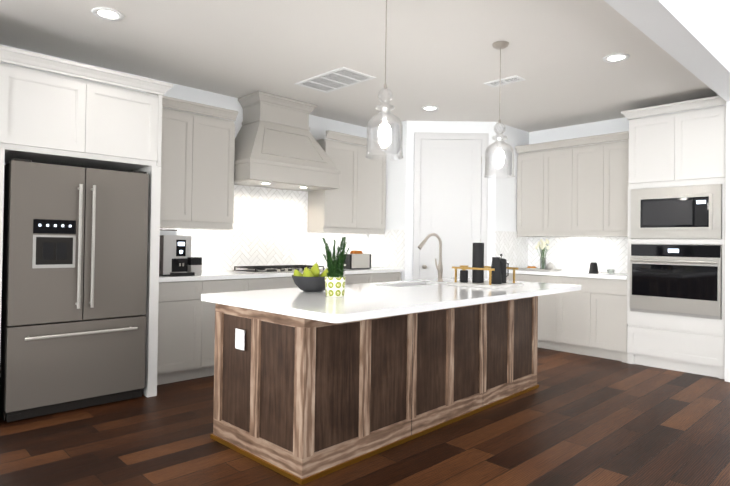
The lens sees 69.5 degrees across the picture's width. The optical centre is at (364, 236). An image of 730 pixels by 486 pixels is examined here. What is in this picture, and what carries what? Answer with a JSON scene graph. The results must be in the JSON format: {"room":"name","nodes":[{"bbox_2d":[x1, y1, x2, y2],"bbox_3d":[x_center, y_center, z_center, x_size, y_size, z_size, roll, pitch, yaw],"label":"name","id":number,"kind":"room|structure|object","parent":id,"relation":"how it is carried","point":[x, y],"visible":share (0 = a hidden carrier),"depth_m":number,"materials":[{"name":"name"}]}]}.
{"room":"kitchen","nodes":[
{"label":"kitchen","id":0,"kind":"room"},
{"bbox_2d":[0,44,369,164],"bbox_3d":[-2.543,-0.129,4.760,10.990,2.840,0.150,1,-1,-44],"label":"wall","id":1,"kind":"structure","parent":0,"point":[319,127],"depth_m":5.68,"materials":[{"name":"white paint"}]},
{"bbox_2d":[0,45,172,171],"bbox_3d":[-2.331,-0.926,4.220,1.209,0.677,0.902,1,-1,-44],"label":"upper cabinet","id":2,"kind":"object","parent":1,"relation":"attached to","point":[50,118],"visible":1,"depth_m":3.89,"materials":[{"name":"white wood"}]},
{"bbox_2d":[160,96,237,229],"bbox_3d":[-1.750,-0.682,5.147,0.905,1.198,0.379,1,-1,-44],"label":"upper cabinet","id":3,"kind":"object","parent":1,"relation":"attached to","point":[197,169],"visible":0.83,"depth_m":5.08,"materials":[{"name":"grey wood"}]},
{"bbox_2d":[160,185,368,271],"bbox_3d":[-1.105,-0.198,6.043,3.218,1.150,0.006,1,-1,-44],"label":"backsplash","id":4,"kind":"structure","parent":1,"relation":"attached to","point":[269,225],"depth_m":6.02,"materials":[{"name":"tile"}]},
{"bbox_2d":[234,91,340,191],"bbox_3d":[-0.911,-1.032,5.803,1.188,0.950,0.603,1,-1,-44],"label":"range hood","id":5,"kind":"object","parent":1,"relation":"attached to","point":[277,146],"visible":0.98,"depth_m":5.63,"materials":[{"name":"grey wood"}]},
{"bbox_2d":[307,130,389,233],"bbox_3d":[-0.189,-0.641,6.659,1.043,1.198,0.379,1,-1,-44],"label":"upper cabinet","id":6,"kind":"object","parent":1,"relation":"attached to","point":[355,203],"visible":0.83,"depth_m":6.51,"materials":[{"name":"grey wood"}]},
{"bbox_2d":[0,0,718,131],"bbox_3d":[-1.148,-1.597,3.360,10.990,0.100,4.400,1,-1,-44],"label":"ceiling","id":7,"kind":"structure","parent":0,"point":[443,56],"depth_m":4.32,"materials":[{"name":"white paint"}]},
{"bbox_2d":[92,7,123,20],"bbox_3d":[-1.784,-1.545,3.649,0.204,0.012,0.204,1,-1,-44],"label":"recessed light","id":8,"kind":"object","parent":7,"relation":"in","point":[106,13],"visible":1,"depth_m":3.64,"materials":[{"name":"white"}]},
{"bbox_2d":[295,67,375,92],"bbox_3d":[-0.298,-1.508,5.089,0.410,0.010,0.720,1,-1,-44],"label":"ceiling vent","id":9,"kind":"object","parent":7,"relation":"in","point":[336,79],"visible":1,"depth_m":5.06,"materials":[{"name":"white metal"}]},
{"bbox_2d":[365,0,403,160],"bbox_3d":[0.125,-1.005,3.202,0.233,1.049,0.233,1,-1,-44],"label":"pendant light","id":10,"kind":"object","parent":7,"relation":"hanging from","point":[384,132],"visible":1,"depth_m":3.17,"materials":[{"name":"clear glass"}]},
{"bbox_2d":[421,106,438,110],"bbox_3d":[0.750,-1.480,6.063,0.204,0.012,0.204,1,-1,-44],"label":"recessed light","id":11,"kind":"object","parent":7,"relation":"in","point":[429,108],"visible":0.98,"depth_m":6.07,"materials":[{"name":"white"}]},
{"bbox_2d":[484,41,514,178],"bbox_3d":[1.052,-0.986,4.100,0.233,1.039,0.233,1,-1,-44],"label":"pendant light","id":12,"kind":"object","parent":7,"relation":"hanging from","point":[499,156],"visible":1,"depth_m":4.07,"materials":[{"name":"clear glass"}]},
{"bbox_2d":[484,75,525,87],"bbox_3d":[1.335,-1.486,5.035,0.170,0.010,0.350,1,-1,-44],"label":"ceiling vent","id":13,"kind":"object","parent":7,"relation":"in","point":[507,80],"visible":0.98,"depth_m":5.02,"materials":[{"name":"white metal"}]},
{"bbox_2d":[603,53,629,62],"bbox_3d":[2.081,-1.482,4.359,0.204,0.012,0.204,1,-1,-44],"label":"recessed light","id":14,"kind":"object","parent":7,"relation":"in","point":[615,57],"visible":0.98,"depth_m":4.35,"materials":[{"name":"white"}]},
{"bbox_2d":[0,347,729,485],"bbox_3d":[0.586,1.335,1.492,10.990,0.080,9.500,1,-1,-44],"label":"floor","id":15,"kind":"structure","parent":0,"point":[573,419],"depth_m":3.35,"materials":[{"name":"brown wood"}]},
{"bbox_2d":[0,149,4,340],"bbox_3d":[-2.777,0.341,3.832,0.075,1.872,0.841,1,-1,-44],"label":"panel","id":16,"kind":"object","parent":15,"relation":"on","point":[2,156],"visible":1,"depth_m":3.55,"materials":[{"name":"white"}]},
{"bbox_2d":[0,158,148,421],"bbox_3d":[-2.346,0.372,4.163,0.930,1.806,0.882,1,-1,-44],"label":"fridge","id":17,"kind":"object","parent":15,"relation":"on","point":[73,296],"visible":1,"depth_m":3.83,"materials":[{"name":"grey metal"}]},
{"bbox_2d":[132,166,160,396],"bbox_3d":[-2.006,0.361,4.578,0.075,1.872,0.841,1,-1,-44],"label":"panel","id":18,"kind":"object","parent":15,"relation":"on","point":[152,290],"visible":0.29,"depth_m":4.28,"materials":[{"name":"white wood"}]},
{"bbox_2d":[157,281,208,384],"bbox_3d":[-1.860,0.848,4.880,0.545,0.910,0.611,1,-1,-44],"label":"base cabinet","id":19,"kind":"object","parent":15,"relation":"on","point":[186,332],"depth_m":4.70,"materials":[{"name":"grey wood"}]},
{"bbox_2d":[159,267,402,280],"bbox_3d":[-0.890,0.398,5.802,3.203,0.040,0.636,1,-1,-44],"label":"countertop","id":20,"kind":"structure","parent":19,"relation":"on","point":[234,275],"depth_m":5.29,"materials":[{"name":"white stone"}]},
{"bbox_2d":[159,229,201,275],"bbox_3d":[-1.791,0.142,4.914,0.334,0.421,0.495,1,-1,-44],"label":"coffee machine","id":21,"kind":"object","parent":20,"relation":"on","point":[176,258],"visible":0.77,"depth_m":4.76,"materials":[{"name":"silver metal"}]},
{"bbox_2d":[232,265,323,272],"bbox_3d":[-0.914,0.350,5.768,0.940,0.051,0.500,1,-1,-44],"label":"cooktop","id":22,"kind":"object","parent":20,"relation":"in","point":[271,268],"depth_m":5.60,"materials":[{"name":"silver metal"}]},
{"bbox_2d":[344,250,370,268],"bbox_3d":[-0.115,0.284,6.507,0.378,0.225,0.170,1,-1,-44],"label":"toaster","id":23,"kind":"object","parent":20,"relation":"on","point":[354,259],"visible":0.9,"depth_m":6.43,"materials":[{"name":"silver metal"}]},
{"bbox_2d":[209,277,256,375],"bbox_3d":[-1.533,0.856,5.197,0.604,0.910,0.611,1,-1,-44],"label":"base cabinet","id":24,"kind":"object","parent":15,"relation":"on","point":[246,283],"depth_m":4.94,"materials":[{"name":"grey wood"}]},
{"bbox_2d":[257,273,344,289],"bbox_3d":[-0.932,0.872,5.780,1.309,0.910,0.611,1,-1,-44],"label":"base cabinet","id":25,"kind":"object","parent":15,"relation":"on","point":[263,283],"depth_m":5.38,"materials":[{"name":"grey wood"}]},
{"bbox_2d":[345,273,376,283],"bbox_3d":[-0.318,0.888,6.375,0.639,0.910,0.611,1,-1,-44],"label":"base cabinet","id":26,"kind":"object","parent":15,"relation":"on","point":[351,278],"depth_m":6.21,"materials":[{"name":"grey wood"}]},
{"bbox_2d":[210,297,538,484],"bbox_3d":[0.287,0.914,4.052,2.755,0.815,1.019,1,-1,-44],"label":"kitchen island","id":27,"kind":"object","parent":15,"relation":"on","point":[310,386],"depth_m":3.21,"materials":[{"name":"brown wood"}]},
{"bbox_2d":[235,328,244,349],"bbox_3d":[-0.758,0.622,3.186,0.010,0.120,0.095,1,-1,-44],"label":"outlet","id":28,"kind":"object","parent":27,"relation":"attached to","point":[239,332],"depth_m":3.18,"materials":[{"name":"white plastic"}]},
{"bbox_2d":[201,277,580,324],"bbox_3d":[0.415,0.450,3.954,2.960,0.115,1.378,1,-1,-44],"label":"island countertop","id":29,"kind":"structure","parent":27,"relation":"on","point":[295,306],"depth_m":3.22,"materials":[{"name":"white stone"}]},
{"bbox_2d":[292,262,327,291],"bbox_3d":[-0.359,0.271,3.653,0.300,0.212,0.300,1,-1,-44],"label":"fruit bowl","id":30,"kind":"object","parent":29,"relation":"on","point":[312,279],"visible":0.88,"depth_m":3.56,"materials":[{"name":"grey ceramic"}]},
{"bbox_2d":[322,236,350,296],"bbox_3d":[-0.185,0.184,3.314,0.175,0.382,0.165,1,-1,-44],"label":"herb pot","id":31,"kind":"object","parent":29,"relation":"on","point":[335,279],"visible":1,"depth_m":3.29,"materials":[{"name":"green"}]},
{"bbox_2d":[418,233,442,281],"bbox_3d":[0.593,0.186,4.727,0.272,0.437,0.108,1,-1,-44],"label":"faucet","id":32,"kind":"object","parent":29,"relation":"on","point":[440,267],"depth_m":4.76,"materials":[{"name":"silver metal"}]},
{"bbox_2d":[447,243,522,288],"bbox_3d":[1.000,0.228,4.378,0.460,0.355,0.450,1,-1,-44],"label":"serving tray","id":33,"kind":"object","parent":29,"relation":"on","point":[498,268],"visible":1,"depth_m":4.33,"materials":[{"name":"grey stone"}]},
{"bbox_2d":[377,273,400,281],"bbox_3d":[0.035,0.897,6.717,0.582,0.910,0.611,1,-1,-44],"label":"base cabinet","id":34,"kind":"object","parent":15,"relation":"on","point":[381,277],"depth_m":6.54,"materials":[{"name":"grey wood"}]},
{"bbox_2d":[506,273,549,348],"bbox_3d":[2.293,0.929,6.756,0.611,0.910,0.773,1,-1,-44],"label":"base cabinet","id":35,"kind":"object","parent":15,"relation":"on","point":[543,300],"depth_m":6.46,"materials":[{"name":"grey wood"}]},
{"bbox_2d":[550,277,627,362],"bbox_3d":[2.778,0.930,6.255,0.611,0.910,0.859,1,-1,-44],"label":"base cabinet","id":36,"kind":"object","parent":15,"relation":"on","point":[589,318],"depth_m":6.02,"materials":[{"name":"grey wood"}]},
{"bbox_2d":[509,269,626,280],"bbox_3d":[2.548,0.454,6.487,0.636,0.040,1.513,1,-1,-44],"label":"countertop","id":37,"kind":"structure","parent":36,"relation":"on","point":[563,273],"depth_m":6.22,"materials":[{"name":"white stone"}]},
{"bbox_2d":[515,262,561,270],"bbox_3d":[2.243,0.378,6.815,0.312,0.110,0.492,1,-1,-44],"label":"food tray","id":38,"kind":"object","parent":37,"relation":"on","point":[549,266],"visible":1,"depth_m":6.70,"materials":[{"name":"white ceramic"}]},
{"bbox_2d":[535,239,549,269],"bbox_3d":[2.285,0.222,6.724,0.283,0.394,0.156,1,-1,-44],"label":"flower vase","id":39,"kind":"object","parent":38,"relation":"on","point":[542,246],"visible":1,"depth_m":6.70,"materials":[{"name":"clear glass"}]},
{"bbox_2d":[589,253,598,272],"bbox_3d":[2.737,0.316,6.292,0.106,0.235,0.108,1,-1,-44],"label":"pitcher","id":40,"kind":"object","parent":37,"relation":"on","point":[593,268],"visible":1,"depth_m":6.26,"materials":[{"name":"black"}]},
{"bbox_2d":[621,96,725,378],"bbox_3d":[3.349,0.010,5.612,0.734,2.748,0.963,1,-1,-44],"label":"tall cabinet","id":41,"kind":"object","parent":15,"relation":"on","point":[676,262],"visible":0.96,"depth_m":5.37,"materials":[{"name":"white wood"}]},
{"bbox_2d":[630,244,721,318],"bbox_3d":[3.311,0.443,5.535,0.590,0.720,0.825,1,-1,-44],"label":"wall oven","id":42,"kind":"object","parent":41,"relation":"in","point":[684,281],"depth_m":5.35,"materials":[{"name":"silver metal"}]},
{"bbox_2d":[631,184,721,238],"bbox_3d":[3.308,-0.242,5.531,0.426,0.530,0.825,1,-1,-44],"label":"microwave","id":43,"kind":"object","parent":41,"relation":"in","point":[670,211],"depth_m":5.36,"materials":[{"name":"silver metal"}]},
{"bbox_2d":[370,121,406,280],"bbox_3d":[0.321,-0.061,6.963,0.110,2.840,0.668,1,-1,-44],"label":"wall","id":44,"kind":"structure","parent":0,"point":[395,219],"depth_m":6.81,"materials":[{"name":"white paint"}]},
{"bbox_2d":[368,229,404,268],"bbox_3d":[0.276,0.158,6.918,0.006,0.500,0.656,1,-1,-44],"label":"backsplash","id":45,"kind":"object","parent":44,"relation":"attached to","point":[386,249],"visible":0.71,"depth_m":6.88,"materials":[{"name":"tile"}]},
{"bbox_2d":[405,121,495,280],"bbox_3d":[1.083,-0.053,6.741,1.139,2.840,0.110,1,-1,0],"label":"wall","id":46,"kind":"structure","parent":0,"point":[413,127],"depth_m":6.70,"materials":[{"name":"white paint"}]},
{"bbox_2d":[413,132,488,279],"bbox_3d":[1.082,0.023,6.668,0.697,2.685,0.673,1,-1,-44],"label":"pantry door","id":47,"kind":"structure","parent":46,"relation":"in","point":[451,202],"depth_m":6.68,"materials":[{"name":"white wood"}]},
{"bbox_2d":[495,122,528,231],"bbox_3d":[1.915,-0.038,7.019,0.838,2.840,0.110,1,-1,-44],"label":"wall","id":48,"kind":"structure","parent":0,"point":[505,203],"depth_m":6.90,"materials":[{"name":"white paint"}]},
{"bbox_2d":[495,231,527,267],"bbox_3d":[1.952,0.182,6.973,0.826,0.500,0.006,1,-1,-44],"label":"backsplash","id":49,"kind":"object","parent":48,"relation":"attached to","point":[511,247],"visible":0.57,"depth_m":6.97,"materials":[{"name":"tile"}]},
{"bbox_2d":[529,105,724,151],"bbox_3d":[2.650,-0.029,6.973,0.150,2.840,3.899,1,-1,-44],"label":"wall","id":50,"kind":"structure","parent":0,"point":[588,129],"depth_m":6.76,"materials":[{"name":"white paint"}]},
{"bbox_2d":[517,151,538,234],"bbox_3d":[2.302,-0.573,6.996,0.320,1.080,0.438,1,-1,-44],"label":"upper cabinet","id":51,"kind":"object","parent":50,"relation":"attached to","point":[527,163],"depth_m":6.93,"materials":[{"name":"grey wood"}]},
{"bbox_2d":[539,147,566,234],"bbox_3d":[2.544,-0.573,6.746,0.320,1.080,0.497,1,-1,-44],"label":"upper cabinet","id":52,"kind":"object","parent":50,"relation":"attached to","point":[552,163],"depth_m":6.68,"materials":[{"name":"grey wood"}]},
{"bbox_2d":[528,237,627,272],"bbox_3d":[2.779,0.180,6.721,0.006,0.520,1.518,1,-1,-44],"label":"backsplash","id":53,"kind":"structure","parent":50,"relation":"attached to","point":[572,253],"depth_m":6.72,"materials":[{"name":"tile"}]},
{"bbox_2d":[567,143,594,234],"bbox_3d":[2.808,-0.573,6.474,0.320,1.080,0.498,1,-1,-44],"label":"upper cabinet","id":54,"kind":"object","parent":50,"relation":"attached to","point":[578,190],"depth_m":6.43,"materials":[{"name":"grey wood"}]},
{"bbox_2d":[595,139,628,234],"bbox_3d":[3.050,-0.572,6.223,0.320,1.080,0.437,1,-1,-44],"label":"upper cabinet","id":55,"kind":"object","parent":50,"relation":"attached to","point":[611,158],"depth_m":6.16,"materials":[{"name":"grey wood"}]},
{"bbox_2d":[604,0,729,100],"bbox_3d":[-0.025,-2.354,1.509,9.998,1.920,0.220,1,-1,-44],"label":"header beam","id":56,"kind":"structure","parent":0,"point":[692,36],"depth_m":3.67,"materials":[{"name":"white paint"}]},
{"bbox_2d":[725,101,729,367],"bbox_3d":[3.849,-0.913,5.264,0.840,4.600,0.220,1,-1,-44],"label":"column","id":57,"kind":"structure","parent":0,"point":[727,316],"depth_m":5.03,"materials":[{"name":"white paint"}]},
{"bbox_2d":[725,367,729,381],"bbox_3d":[3.799,1.321,5.208,0.805,0.130,0.235,1,-1,-44],"label":"baseboard","id":58,"kind":"structure","parent":57,"relation":"attached to","point":[727,374],"depth_m":5.00,"materials":[{"name":"white wood"}]}
]}

